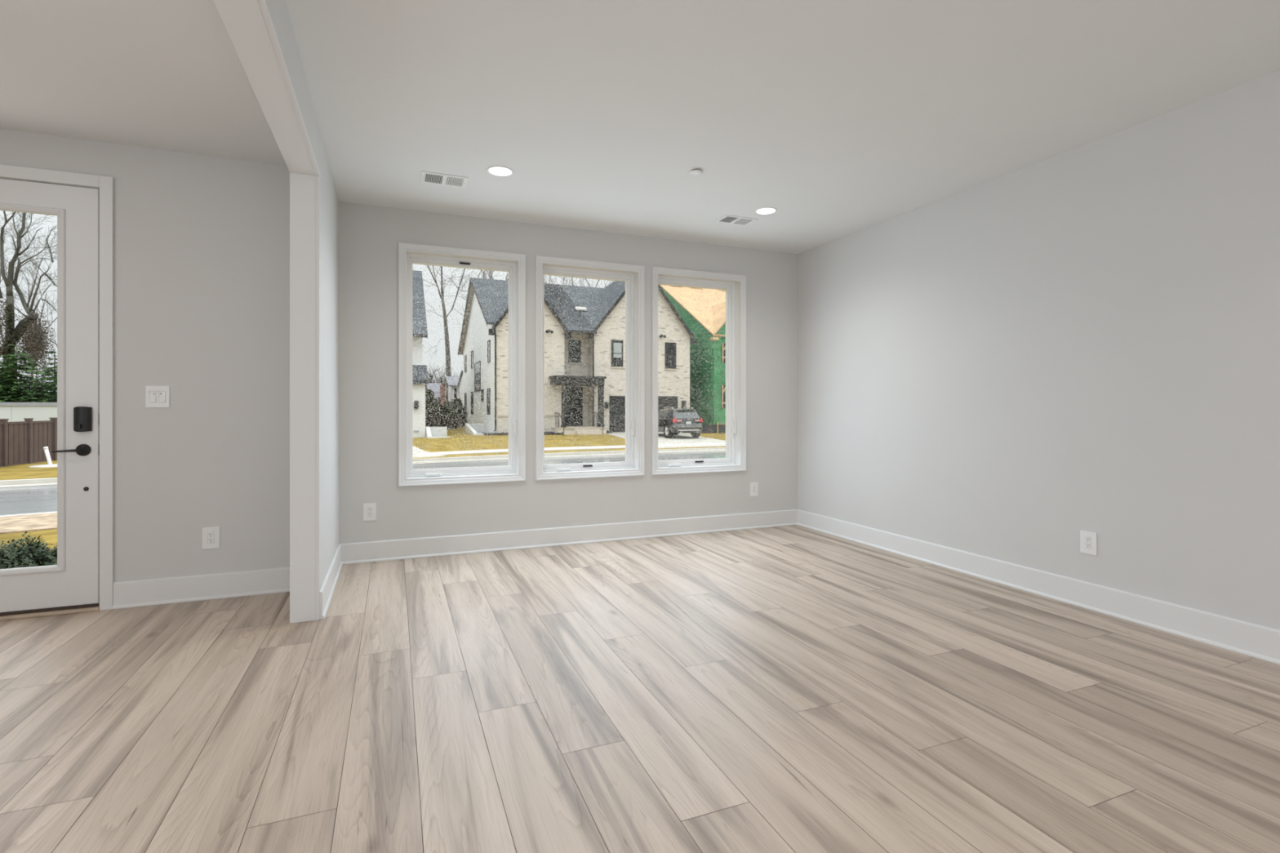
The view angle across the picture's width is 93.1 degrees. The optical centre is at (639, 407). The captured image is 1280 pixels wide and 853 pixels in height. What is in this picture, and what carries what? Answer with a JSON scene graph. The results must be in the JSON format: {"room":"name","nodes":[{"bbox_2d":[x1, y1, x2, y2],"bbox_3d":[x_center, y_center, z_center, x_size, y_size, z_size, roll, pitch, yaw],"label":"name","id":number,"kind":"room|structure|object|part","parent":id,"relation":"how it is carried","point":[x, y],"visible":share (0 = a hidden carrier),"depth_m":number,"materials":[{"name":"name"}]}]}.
{"room":"empty living room","nodes":[
{"label":"empty living room","id":0,"kind":"room"},
{"bbox_2d":[0,128,289,582],"bbox_3d":[-3.541,-0.130,3.506,2.875,2.860,0.210,0,0,-22],"label":"wall","id":1,"kind":"structure","parent":0,"point":[202,242],"depth_m":3.72,"materials":[{"name":"paint"}]},
{"bbox_2d":[0,164,113,620],"bbox_3d":[-3.633,-0.087,3.434,1.090,2.535,0.254,0,0,-22],"label":"door","id":2,"kind":"structure","parent":1,"relation":"in","point":[82,580],"depth_m":3.51,"materials":[{"name":"paint"}]},
{"bbox_3d":[-3.605,-0.102,3.372,0.637,2.084,0.033,0,0,-22],"label":"lite frame","id":3,"kind":"part","parent":2,"relation":"part of","materials":[{"name":"paint"}]},
{"bbox_3d":[-3.269,0.244,3.456,0.131,0.019,0.021,0,0,-22],"label":"lever","id":4,"kind":"part","parent":2,"relation":"part of","materials":[{"name":"black metal"}]},
{"bbox_3d":[-3.167,0.154,3.547,0.004,0.243,0.003,0,0,-22],"label":"strike plate","id":5,"kind":"part","parent":2,"relation":"part of","materials":[{"name":"grey metal"}]},
{"bbox_2d":[145,386,169,407],"bbox_3d":[-2.903,-0.069,3.646,0.116,0.129,0.010,0,0,-22],"label":"light switch","id":6,"kind":"object","parent":1,"relation":"attached to","point":[159,394],"visible":1,"depth_m":3.65,"materials":[{"name":"white plastic"}]},
{"bbox_2d":[111,567,289,609],"bbox_3d":[-2.631,1.103,3.748,1.002,0.153,0.026,0,0,-22],"label":"baseboard","id":7,"kind":"structure","parent":1,"relation":"attached to","point":[159,591],"depth_m":3.71,"materials":[{"name":"paint"}]},
{"bbox_2d":[202,526,219,549],"bbox_3d":[-2.654,0.803,3.748,0.090,0.132,0.008,0,0,-22],"label":"wall outlet","id":8,"kind":"object","parent":1,"relation":"attached to","point":[211,535],"visible":1,"depth_m":3.75,"materials":[{"name":"white plastic"}]},
{"bbox_2d":[207,532,213,543],"bbox_3d":[-2.654,0.803,3.748,0.033,0.067,0.008,0,0,-22],"label":"receptacle","id":9,"kind":"object","parent":8,"relation":"attached to","point":[210,535],"depth_m":3.75,"materials":[{"name":"white plastic"}]},
{"bbox_2d":[265,0,338,590],"bbox_3d":[-0.476,-0.130,-0.037,0.140,2.860,9.890,0,0,-22],"label":"wall","id":10,"kind":"structure","parent":0,"point":[277,9],"depth_m":3.71,"materials":[{"name":"paint"}]},
{"bbox_2d":[213,0,319,623],"bbox_3d":[-0.235,-0.063,-0.630,0.148,2.486,8.609,0,0,-22],"label":"trim","id":11,"kind":"structure","parent":10,"relation":"attached to","point":[249,24],"depth_m":3.33,"materials":[{"name":"paint"}]},
{"bbox_2d":[319,544,342,619],"bbox_3d":[-2.017,1.103,3.979,0.026,0.153,1.289,0,0,-22],"label":"baseboard","id":12,"kind":"structure","parent":10,"relation":"attached to","point":[326,591],"depth_m":3.77,"materials":[{"name":"paint"}]},
{"bbox_2d":[338,201,797,543],"bbox_3d":[-0.371,-0.130,5.456,4.465,2.860,0.210,0,0,-22],"label":"wall","id":13,"kind":"structure","parent":0,"point":[370,236],"depth_m":5.12,"materials":[{"name":"paint"}]},
{"bbox_2d":[363,502,376,520],"bbox_3d":[-2.073,0.796,4.648,0.090,0.132,0.008,0,0,-22],"label":"wall outlet","id":14,"kind":"object","parent":13,"relation":"attached to","point":[369,513],"visible":1,"depth_m":4.64,"materials":[{"name":"white plastic"}]},
{"bbox_2d":[367,506,372,516],"bbox_3d":[-2.073,0.796,4.648,0.033,0.067,0.008,0,0,-22],"label":"receptacle","id":15,"kind":"object","parent":14,"relation":"attached to","point":[369,509],"depth_m":4.65,"materials":[{"name":"white plastic"}]},
{"bbox_2d":[398,242,525,486],"bbox_3d":[-1.462,-0.339,5.005,0.993,1.902,0.236,0,0,-22],"label":"window","id":16,"kind":"structure","parent":13,"relation":"in","point":[409,254],"depth_m":5.01,"materials":[{"name":"paint"}]},
{"bbox_3d":[-1.665,0.538,4.893,0.130,0.035,0.060,0,0,-22],"label":"crank handle","id":17,"kind":"part","parent":16,"relation":"part of","materials":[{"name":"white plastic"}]},
{"bbox_3d":[-1.070,0.175,5.145,0.038,0.150,0.040,0,0,-22],"label":"lock lever","id":18,"kind":"part","parent":16,"relation":"part of","materials":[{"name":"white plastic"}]},
{"bbox_2d":[338,509,797,564],"bbox_3d":[-0.332,1.103,5.345,4.175,0.153,0.026,0,0,-22],"label":"baseboard","id":19,"kind":"structure","parent":13,"relation":"attached to","point":[437,546],"depth_m":5.18,"materials":[{"name":"paint"}]},
{"bbox_2d":[535,255,644,480],"bbox_3d":[-0.461,-0.339,5.411,0.993,1.902,0.236,0,0,-22],"label":"window","id":20,"kind":"structure","parent":13,"relation":"in","point":[633,275],"depth_m":5.47,"materials":[{"name":"paint"}]},
{"bbox_3d":[-0.664,0.538,5.299,0.130,0.035,0.060,0,0,-22],"label":"crank handle","id":21,"kind":"part","parent":20,"relation":"part of","materials":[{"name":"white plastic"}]},
{"bbox_3d":[-0.070,0.175,5.551,0.038,0.150,0.040,0,0,-22],"label":"lock lever","id":22,"kind":"part","parent":20,"relation":"part of","materials":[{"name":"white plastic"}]},
{"bbox_2d":[651,266,746,475],"bbox_3d":[0.531,-0.339,5.813,0.993,1.902,0.236,0,0,-22],"label":"window","id":23,"kind":"structure","parent":13,"relation":"in","point":[735,285],"depth_m":5.88,"materials":[{"name":"paint"}]},
{"bbox_3d":[0.328,0.538,5.702,0.130,0.035,0.060,0,0,-22],"label":"crank handle","id":24,"kind":"part","parent":23,"relation":"part of","materials":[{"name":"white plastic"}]},
{"bbox_3d":[0.505,-0.339,5.875,0.845,1.766,0.072,0,0,-22],"label":"sash","id":25,"kind":"part","parent":23,"relation":"part of","materials":[{"name":"white plastic"}]},
{"bbox_3d":[0.922,0.175,5.954,0.038,0.150,0.040,0,0,-22],"label":"lock lever","id":26,"kind":"part","parent":23,"relation":"part of","materials":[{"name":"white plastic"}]},
{"bbox_2d":[750,482,758,496],"bbox_3d":[1.120,0.798,5.944,0.090,0.132,0.008,0,0,-22],"label":"wall outlet","id":27,"kind":"object","parent":13,"relation":"attached to","point":[753,486],"visible":1,"depth_m":5.94,"materials":[{"name":"white plastic"}]},
{"bbox_2d":[752,485,755,493],"bbox_3d":[1.120,0.798,5.944,0.033,0.067,0.008,0,0,-22],"label":"receptacle","id":28,"kind":"object","parent":27,"relation":"attached to","point":[753,486],"depth_m":5.94,"materials":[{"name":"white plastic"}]},
{"bbox_2d":[0,524,1279,852],"bbox_3d":[0.126,1.240,0.208,7.190,0.120,9.890,0,0,-22],"label":"floor","id":29,"kind":"structure","parent":0,"point":[795,688],"depth_m":2.28,"materials":[{"name":"brown wood"}]},
{"bbox_2d":[0,0,1279,253],"bbox_3d":[0.115,-1.660,0.235,7.490,0.200,10.250,0,0,-22],"label":"ceiling","id":30,"kind":"structure","parent":0,"point":[842,118],"depth_m":2.97,"materials":[{"name":"paint"}]},
{"bbox_2d":[420,170,468,187],"bbox_3d":[-1.336,-1.556,4.134,0.300,0.007,0.200,0,0,-22],"label":"ceiling vent","id":31,"kind":"object","parent":30,"relation":"in","point":[428,177],"visible":1,"depth_m":4.13,"materials":[{"name":"white plastic"}]},
{"bbox_2d":[486,165,514,176],"bbox_3d":[-0.919,-1.557,3.988,0.176,0.006,0.176,0,0,-22],"label":"recessed light","id":32,"kind":"object","parent":30,"relation":"in","point":[498,171],"visible":1,"depth_m":3.98,"materials":[{"name":"white plastic"}]},
{"bbox_2d":[689,168,702,175],"bbox_3d":[0.371,-1.553,3.985,0.084,0.014,0.084,0,0,-22],"label":"sprinkler cover","id":33,"kind":"object","parent":30,"relation":"attached to","point":[695,171],"visible":1,"depth_m":3.97,"materials":[{"name":"metal"}]},
{"bbox_2d":[714,214,757,226],"bbox_3d":[0.795,-1.556,5.026,0.300,0.007,0.190,0,0,-22],"label":"ceiling vent","id":34,"kind":"object","parent":30,"relation":"in","point":[726,219],"visible":1,"depth_m":5.02,"materials":[{"name":"white plastic"}]},
{"bbox_2d":[754,207,777,214],"bbox_3d":[0.995,-1.557,4.791,0.176,0.006,0.176,0,0,-22],"label":"recessed light","id":35,"kind":"object","parent":30,"relation":"in","point":[762,211],"visible":1,"depth_m":4.78,"materials":[{"name":"white plastic"}]},
{"bbox_2d":[797,70,1279,630],"bbox_3d":[3.555,-0.130,1.518,0.150,2.860,10.040,0,0,-22],"label":"wall","id":36,"kind":"structure","parent":0,"point":[1007,367],"depth_m":3.59,"materials":[{"name":"paint"}]},
{"bbox_2d":[796,509,1279,665],"bbox_3d":[3.445,1.103,1.555,0.026,0.153,9.890,0,0,-22],"label":"baseboard","id":37,"kind":"structure","parent":36,"relation":"attached to","point":[1250,639],"depth_m":3.58,"materials":[{"name":"paint"}]},
{"bbox_2d":[1080,529,1097,555],"bbox_3d":[2.639,0.793,3.566,0.008,0.132,0.090,0,0,-22],"label":"wall outlet","id":38,"kind":"object","parent":36,"relation":"attached to","point":[1088,540],"visible":1,"depth_m":3.56,"materials":[{"name":"white plastic"}]},
{"bbox_2d":[1084,536,1091,549],"bbox_3d":[2.639,0.793,3.566,0.008,0.067,0.033,0,0,-22],"label":"receptacle","id":39,"kind":"object","parent":38,"relation":"attached to","point":[1087,539],"depth_m":3.56,"materials":[{"name":"white plastic"}]},
{"label":"outside","id":40,"kind":"structure","parent":0,"visible":0},
{"bbox_2d":[605,431,725,453],"bbox_3d":[1.743,1.998,35.459,7.900,0.705,13.200,0,0,-22],"label":"driveway","id":41,"kind":"structure","parent":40,"point":[688,436],"depth_m":33.73,"materials":[{"name":"concrete"}]},
{"bbox_2d":[657,406,702,438],"bbox_3d":[1.937,0.873,37.453,2.054,1.880,4.990,0,0,-22],"label":"car","id":42,"kind":"object","parent":41,"relation":"on","point":[660,418],"visible":0.66,"depth_m":35.46,"materials":[{"name":"black paint"}]},
{"bbox_3d":[2.862,1.288,35.173,1.400,0.070,0.070,0,0,-22],"label":"bumper trim","id":43,"kind":"part","parent":42,"relation":"part of","materials":[{"name":"silver metal"}]},
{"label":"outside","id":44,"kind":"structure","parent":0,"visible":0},
{"bbox_2d":[0,426,725,551],"bbox_3d":[-25.347,1.845,62.452,140.000,0.630,125.200,0,0,-22],"label":"lawn","id":45,"kind":"structure","parent":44,"point":[20,471],"depth_m":29.37,"materials":[{"name":"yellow plant"}]},
{"bbox_2d":[0,361,27,402],"bbox_3d":[-30.609,-0.025,28.825,4.220,4.535,4.584,0,0,-22],"label":"evergreen tree","id":46,"kind":"object","parent":45,"relation":"on","point":[2,370],"visible":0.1,"depth_m":28.85,"materials":[{"name":"green plant"}]},
{"bbox_2d":[0,539,39,568],"bbox_3d":[-5.140,1.279,4.790,0.837,0.550,0.738,0,0,42],"label":"shrub","id":47,"kind":"object","parent":45,"relation":"on","point":[4,540],"visible":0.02,"depth_m":4.83,"materials":[{"name":"green plant"}]},
{"bbox_2d":[0,341,52,402],"bbox_3d":[-30.296,-0.529,29.278,4.196,5.432,4.465,0,0,-42],"label":"evergreen tree","id":48,"kind":"object","parent":45,"relation":"on","point":[11,385],"visible":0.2,"depth_m":29.23,"materials":[{"name":"green plant"}]},
{"bbox_2d":[6,375,45,402],"bbox_3d":[-29.822,0.338,29.667,3.703,3.839,3.600,0,0,45],"label":"evergreen tree","id":49,"kind":"object","parent":45,"relation":"on","point":[24,380],"visible":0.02,"depth_m":29.45,"materials":[{"name":"green plant"}]},
{"bbox_2d":[0,531,55,567],"bbox_3d":[-4.977,1.263,4.765,0.735,0.576,0.733,0,0,34],"label":"shrub","id":50,"kind":"object","parent":45,"relation":"on","point":[15,543],"visible":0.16,"depth_m":4.75,"materials":[{"name":"green plant"}]},
{"bbox_2d":[0,226,56,376],"bbox_3d":[-49.348,-6.430,45.287,6.255,17.238,10.531,0,0,-1],"label":"bare tree","id":51,"kind":"object","parent":45,"relation":"on","point":[1,226],"visible":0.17,"depth_m":46.03,"materials":[{"name":"grey plant"}]},
{"bbox_2d":[0,402,57,422],"bbox_3d":[-35.822,1.060,24.443,40.000,2.640,0.360,0,0,-22],"label":"wall","id":52,"kind":"structure","parent":45,"relation":"on","point":[14,411],"depth_m":27.55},
{"bbox_2d":[0,210,57,386],"bbox_3d":[-35.479,-6.208,34.888,6.050,16.999,8.211,0,0,-22],"label":"tree","id":53,"kind":"object","parent":45,"relation":"on","point":[12,335],"visible":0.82,"depth_m":34.89,"materials":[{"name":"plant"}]},
{"bbox_2d":[0,417,57,466],"bbox_3d":[-21.302,1.285,19.264,0.218,1.830,8.915,0,0,-18],"label":"fence","id":54,"kind":"object","parent":45,"relation":"on","point":[21,442],"visible":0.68,"depth_m":21.87,"materials":[{"name":"brown wood"}]},
{"bbox_3d":[-21.777,1.285,20.732,0.190,1.830,0.200,0,0,-22],"label":"post","id":55,"kind":"part","parent":54,"relation":"part of","materials":[{"name":"brown wood"}]},
{"bbox_3d":[-21.274,0.520,19.216,0.055,0.080,8.807,0,0,-18],"label":"rail","id":56,"kind":"part","parent":54,"relation":"part of","materials":[{"name":"wood"}]},
{"bbox_3d":[-21.274,2.005,19.216,0.055,0.090,8.807,0,0,-18],"label":"rail","id":57,"kind":"part","parent":54,"relation":"part of","materials":[{"name":"brown wood"}]},
{"bbox_3d":[-22.183,1.285,21.988,0.190,1.830,0.200,0,0,-22],"label":"post","id":58,"kind":"part","parent":54,"relation":"part of","materials":[{"name":"brown wood"}]},
{"bbox_3d":[-22.640,1.285,23.404,0.190,1.830,0.200,0,0,-22],"label":"post","id":59,"kind":"part","parent":54,"relation":"part of","materials":[{"name":"brown wood"}]},
{"bbox_2d":[0,512,57,534],"bbox_3d":[-5.155,1.830,12.124,137.264,0.649,7.754,0,0,-29],"label":"strip","id":60,"kind":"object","parent":45,"relation":"on","point":[41,522],"depth_m":9.72,"materials":[{"name":"beige concrete"}]},
{"bbox_2d":[0,533,57,568],"bbox_3d":[-4.776,1.272,4.852,0.785,0.552,0.804,0,0,-22],"label":"shrub","id":61,"kind":"object","parent":45,"relation":"on","point":[32,548],"visible":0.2,"depth_m":4.72,"materials":[{"name":"green plant"}]},
{"bbox_2d":[0,250,57,386],"bbox_3d":[-51.041,-6.279,49.729,11.361,16.952,7.113,0,0,-3],"label":"bare tree","id":62,"kind":"object","parent":45,"relation":"on","point":[43,305],"visible":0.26,"depth_m":50.26,"materials":[{"name":"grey plant"}]},
{"bbox_2d":[0,229,57,377],"bbox_3d":[-46.705,-6.570,47.980,11.526,17.536,7.604,0,0,-29],"label":"bare tree","id":63,"kind":"object","parent":45,"relation":"on","point":[17,229],"visible":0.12,"depth_m":47.84,"materials":[{"name":"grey plant"}]},
{"bbox_2d":[14,368,57,402],"bbox_3d":[-29.116,0.151,29.653,3.980,4.172,3.866,0,0,-43],"label":"evergreen tree","id":64,"kind":"object","parent":45,"relation":"on","point":[47,394],"visible":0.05,"depth_m":29.45,"materials":[{"name":"green plant"}]},
{"bbox_2d":[17,540,57,566],"bbox_3d":[-4.633,1.297,4.918,0.812,0.506,0.744,0,0,-22],"label":"shrub","id":65,"kind":"object","parent":45,"relation":"on","point":[39,550],"visible":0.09,"depth_m":4.77,"materials":[{"name":"green plant"}]},
{"bbox_2d":[28,463,57,467],"bbox_3d":[-20.169,1.984,20.845,1.240,0.070,1.240,0,0,-22],"label":"concrete pad","id":66,"kind":"object","parent":45,"relation":"on","point":[54,464],"visible":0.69,"depth_m":20.43,"materials":[{"name":"white concrete"}]},
{"bbox_2d":[43,446,52,464],"bbox_3d":[-20.434,1.770,20.943,0.456,0.868,0.122,0,0,18],"label":"pipe","id":67,"kind":"object","parent":45,"relation":"on","point":[46,448],"visible":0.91,"depth_m":20.93,"materials":[{"name":"white plastic"}]},
{"bbox_2d":[39,348,57,402],"bbox_3d":[-30.161,-0.448,31.127,2.798,5.256,2.732,0,0,-22],"label":"evergreen tree","id":68,"kind":"object","parent":45,"relation":"on","point":[51,369],"visible":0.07,"depth_m":31.01,"materials":[{"name":"green plant"}]},
{"bbox_2d":[413,270,428,437],"bbox_3d":[-23.597,-3.925,41.632,16.245,12.610,18.500,0,0,-22],"label":"house","id":69,"kind":"structure","parent":45,"relation":"on","point":[423,370],"depth_m":37.35,"materials":[{"name":"brick"}]},
{"bbox_2d":[425,414,435,426],"bbox_3d":[-16.241,1.225,46.200,1.500,1.482,1.460,0,0,-22],"label":"bush","id":70,"kind":"object","parent":45,"relation":"on","point":[430,421],"visible":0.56,"depth_m":46.11,"materials":[{"name":"green plant"}]},
{"bbox_2d":[425,389,444,418],"bbox_3d":[-18.102,0.195,52.133,3.229,3.699,3.560,0,0,-5],"label":"bush","id":71,"kind":"object","parent":45,"relation":"on","point":[436,410],"visible":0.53,"depth_m":51.70,"materials":[{"name":"green plant"}]},
{"bbox_2d":[426,382,444,413],"bbox_3d":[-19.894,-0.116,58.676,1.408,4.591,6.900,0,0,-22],"label":"cottage","id":72,"kind":"structure","parent":45,"relation":"on","point":[433,385],"depth_m":56.14,"materials":[{"name":"grey"}]},
{"bbox_2d":[425,426,449,438],"bbox_3d":[-12.001,1.590,35.924,1.220,0.920,2.400,0,0,-22],"label":"areaway","id":73,"kind":"object","parent":45,"relation":"on","point":[441,430],"visible":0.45,"depth_m":36.79,"materials":[{"name":"white concrete"}]},
{"bbox_2d":[423,360,459,399],"bbox_3d":[-22.326,-1.832,65.230,6.273,7.320,8.458,0,0,-32],"label":"tree","id":74,"kind":"object","parent":45,"relation":"on","point":[434,371],"visible":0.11,"depth_m":63.33,"materials":[{"name":"grey plant"}]},
{"bbox_2d":[427,362,456,384],"bbox_3d":[-22.138,-1.635,68.183,6.880,6.928,6.488,0,0,-1],"label":"tree","id":75,"kind":"object","parent":45,"relation":"on","point":[436,376],"visible":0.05,"depth_m":67.14,"materials":[{"name":"grey plant"}]},
{"bbox_2d":[435,415,451,430],"bbox_3d":[-15.339,1.238,46.779,1.521,1.372,1.255,0,0,-14],"label":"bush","id":76,"kind":"object","parent":45,"relation":"on","point":[442,420],"visible":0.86,"depth_m":46.55,"materials":[{"name":"green plant"}]},
{"bbox_2d":[438,400,452,417],"bbox_3d":[-16.688,0.689,53.544,2.408,2.700,2.205,0,0,-22],"label":"bush","id":77,"kind":"object","parent":45,"relation":"on","point":[446,403],"visible":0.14,"depth_m":53.20,"materials":[{"name":"green plant"}]},
{"bbox_2d":[443,375,459,401],"bbox_3d":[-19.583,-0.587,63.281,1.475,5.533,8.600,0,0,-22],"label":"house","id":78,"kind":"structure","parent":45,"relation":"on","point":[451,380],"depth_m":59.95,"materials":[{"name":"white paint"}]},
{"bbox_3d":[-18.141,-1.437,59.538,0.245,0.982,0.040,0,0,-22],"label":"pane","id":79,"kind":"part","parent":78,"relation":"part of","materials":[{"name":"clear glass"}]},
{"bbox_2d":[417,265,485,401],"bbox_3d":[-20.597,-10.777,63.519,8.194,25.150,8.035,0,0,8],"label":"bare tree","id":80,"kind":"object","parent":45,"relation":"on","point":[446,337],"visible":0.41,"depth_m":62.92,"materials":[{"name":"grey plant"}]},
{"bbox_2d":[448,414,459,429],"bbox_3d":[-14.870,1.247,48.058,1.258,1.521,1.387,0,0,-11],"label":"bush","id":81,"kind":"object","parent":45,"relation":"on","point":[453,422],"visible":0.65,"depth_m":47.81,"materials":[{"name":"green plant"}]},
{"bbox_2d":[444,396,466,427],"bbox_3d":[-16.051,0.544,52.930,2.241,3.058,2.848,0,0,-27],"label":"bush","id":82,"kind":"object","parent":45,"relation":"on","point":[460,410],"visible":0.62,"depth_m":52.52,"materials":[{"name":"green plant"}]},
{"bbox_2d":[433,269,502,327],"bbox_3d":[-19.232,-9.740,73.851,11.114,23.096,12.481,0,0,-22],"label":"bare tree","id":83,"kind":"object","parent":45,"relation":"on","point":[480,269],"visible":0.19,"depth_m":74.31,"materials":[{"name":"grey plant"}]},
{"bbox_2d":[464,423,488,435],"bbox_3d":[-10.530,1.520,39.812,1.330,0.920,5.300,0,0,-22],"label":"areaway","id":84,"kind":"object","parent":45,"relation":"on","point":[473,428],"visible":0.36,"depth_m":41.53,"materials":[{"name":"white concrete"}]},
{"bbox_2d":[480,270,508,280],"bbox_3d":[-14.655,-10.724,68.625,11.260,25.056,16.321,0,0,-22],"label":"bare tree","id":85,"kind":"object","parent":45,"relation":"on","point":[480,270],"visible":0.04,"depth_m":69.16,"materials":[{"name":"grey plant"}]},
{"bbox_2d":[482,431,563,435],"bbox_3d":[-7.377,1.758,38.205,4.866,0.471,1.831,0,0,-22],"label":"mulch bed","id":86,"kind":"object","parent":45,"relation":"on","point":[546,433],"visible":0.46,"depth_m":38.05,"materials":[{"name":"brown soil"}]},
{"bbox_2d":[544,275,577,285],"bbox_3d":[-7.521,-10.937,74.222,15.896,25.460,11.076,0,0,30],"label":"bare tree","id":87,"kind":"object","parent":45,"relation":"on","point":[548,275],"visible":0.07,"depth_m":73.72,"materials":[{"name":"grey plant"}]},
{"bbox_2d":[544,275,601,287],"bbox_3d":[-10.581,-9.888,76.079,11.560,23.397,12.998,0,0,-22],"label":"bare tree","id":88,"kind":"object","parent":45,"relation":"on","point":[550,276],"visible":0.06,"depth_m":76.92,"materials":[{"name":"grey plant"}]},
{"bbox_2d":[457,277,696,435],"bbox_3d":[-6.599,-3.875,50.295,14.660,12.510,25.430,0,0,-22],"label":"brick house","id":89,"kind":"structure","parent":45,"relation":"on","point":[500,326],"depth_m":41.59,"materials":[{"name":"white brick"}]},
{"bbox_3d":[-15.478,-0.414,53.811,0.030,1.715,1.060,0,0,-22],"label":"pane","id":90,"kind":"part","parent":89,"relation":"part of","materials":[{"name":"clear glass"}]},
{"bbox_3d":[-13.611,-3.916,49.212,0.030,1.316,1.114,0,0,-22],"label":"pane","id":91,"kind":"part","parent":89,"relation":"part of","materials":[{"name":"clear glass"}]},
{"bbox_3d":[-13.622,-0.412,49.237,0.030,1.696,1.266,0,0,-22],"label":"pane","id":92,"kind":"part","parent":89,"relation":"part of","materials":[{"name":"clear glass"}]},
{"bbox_3d":[-12.376,-2.370,46.168,0.030,2.109,3.345,0,0,-22],"label":"pane","id":93,"kind":"part","parent":89,"relation":"part of","materials":[{"name":"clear glass"}]},
{"bbox_3d":[-10.156,-0.445,40.698,0.030,1.616,1.095,0,0,-22],"label":"pane","id":94,"kind":"part","parent":89,"relation":"part of","materials":[{"name":"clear glass"}]},
{"bbox_3d":[-10.104,-3.786,40.569,0.030,1.343,0.951,0,0,-22],"label":"pane","id":95,"kind":"part","parent":89,"relation":"part of","materials":[{"name":"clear glass"}]},
{"bbox_3d":[-5.162,1.037,38.523,0.065,1.486,2.328,0,0,-23],"label":"porch rail","id":96,"kind":"part","parent":89,"relation":"part of","materials":[{"name":"metal"}]},
{"bbox_3d":[-4.686,-0.100,41.510,1.558,2.680,0.070,0,0,-22],"label":"door","id":97,"kind":"part","parent":89,"relation":"part of","materials":[{"name":"black glass"}]},
{"bbox_3d":[-4.489,-3.871,41.612,0.744,1.411,0.030,0,0,-22],"label":"pane","id":98,"kind":"part","parent":89,"relation":"part of","materials":[{"name":"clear glass"}]},
{"bbox_2d":[575,306,586,311],"bbox_3d":[-4.299,-7.235,44.095,0.800,0.290,0.250,0,0,-22],"label":"roof vent","id":99,"kind":"object","parent":89,"relation":"attached to","point":[579,308],"depth_m":44.05,"materials":[{"name":"metal"}]},
{"bbox_3d":[-2.803,1.037,39.480,0.065,1.486,2.328,0,0,-23],"label":"porch rail","id":100,"kind":"part","parent":89,"relation":"part of","materials":[{"name":"metal"}]},
{"bbox_3d":[-1.567,-3.734,41.448,0.722,1.680,0.030,0,0,-22],"label":"pane","id":101,"kind":"part","parent":89,"relation":"part of","materials":[{"name":"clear glass"}]},
{"bbox_2d":[613,342,622,357],"bbox_3d":[-1.528,-3.949,41.444,0.592,1.010,0.007,0,0,-22],"label":"blind","id":102,"kind":"object","parent":89,"relation":"hanging from","point":[616,347],"depth_m":41.46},
{"bbox_3d":[0.306,0.646,42.203,5.142,2.946,0.060,0,0,-22],"label":"garage frame","id":103,"kind":"part","parent":89,"relation":"part of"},
{"bbox_3d":[2.162,-3.718,42.962,0.716,1.707,0.030,0,0,-22],"label":"pane","id":104,"kind":"part","parent":89,"relation":"part of","materials":[{"name":"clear glass"}]},
{"bbox_2d":[559,275,613,288],"bbox_3d":[-6.006,-9.797,82.872,14.783,23.192,14.149,0,0,-22],"label":"bare tree","id":105,"kind":"object","parent":45,"relation":"on","point":[559,276],"visible":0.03,"depth_m":84.13,"materials":[{"name":"grey plant"}]},
{"bbox_2d":[660,284,725,425],"bbox_3d":[8.012,-4.332,55.244,13.760,13.424,19.950,0,0,-22],"label":"house","id":106,"kind":"structure","parent":45,"relation":"on","point":[706,292],"depth_m":46.21,"materials":[{"name":"wood"}]},
{"bbox_2d":[700,422,725,433],"bbox_3d":[8.618,1.570,42.476,10.154,1.220,0.427,0,0,-16],"label":"fence","id":107,"kind":"object","parent":45,"relation":"on","point":[706,429],"visible":0.12,"depth_m":41.39,"materials":[{"name":"black fabric"}]},
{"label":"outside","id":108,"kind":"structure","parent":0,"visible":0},
{"bbox_2d":[413,445,466,462],"bbox_3d":[-12.385,2.074,27.458,7.700,0.552,15.800,0,0,-22],"label":"driveway","id":109,"kind":"structure","parent":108,"point":[417,451],"depth_m":24.16,"materials":[{"name":"concrete"}]},
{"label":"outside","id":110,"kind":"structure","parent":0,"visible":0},
{"bbox_2d":[413,442,725,455],"bbox_3d":[18.870,2.044,38.399,72.308,0.353,3.127,0,0,-27],"label":"sidewalk","id":111,"kind":"structure","parent":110,"point":[443,453],"depth_m":28.05,"materials":[{"name":"concrete"}]},
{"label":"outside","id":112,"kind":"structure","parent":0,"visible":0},
{"bbox_2d":[0,451,725,515],"bbox_3d":[-7.170,2.230,17.091,137.696,0.300,11.348,0,0,-29],"label":"street","id":113,"kind":"structure","parent":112,"point":[36,499],"depth_m":15.80,"materials":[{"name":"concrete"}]},
{"bbox_2d":[0,511,57,516],"bbox_3d":[-5.826,2.165,13.779,136.903,0.400,4.745,0,0,-29],"label":"curb","id":114,"kind":"object","parent":113,"relation":"on","point":[56,511],"depth_m":11.25,"materials":[{"name":"concrete"}]},
{"bbox_2d":[0,450,725,488],"bbox_3d":[-8.571,2.215,20.543,136.939,0.300,5.043,0,0,-29],"label":"gutter","id":115,"kind":"object","parent":113,"relation":"on","point":[51,483],"visible":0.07,"depth_m":23.75,"materials":[{"name":"concrete"}]},
{"bbox_2d":[0,447,725,485],"bbox_3d":[-8.709,2.145,20.881,136.895,0.400,4.676,0,0,-29],"label":"curb","id":116,"kind":"object","parent":113,"relation":"on","point":[18,482],"visible":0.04,"depth_m":24.29,"materials":[{"name":"concrete"}]}
]}

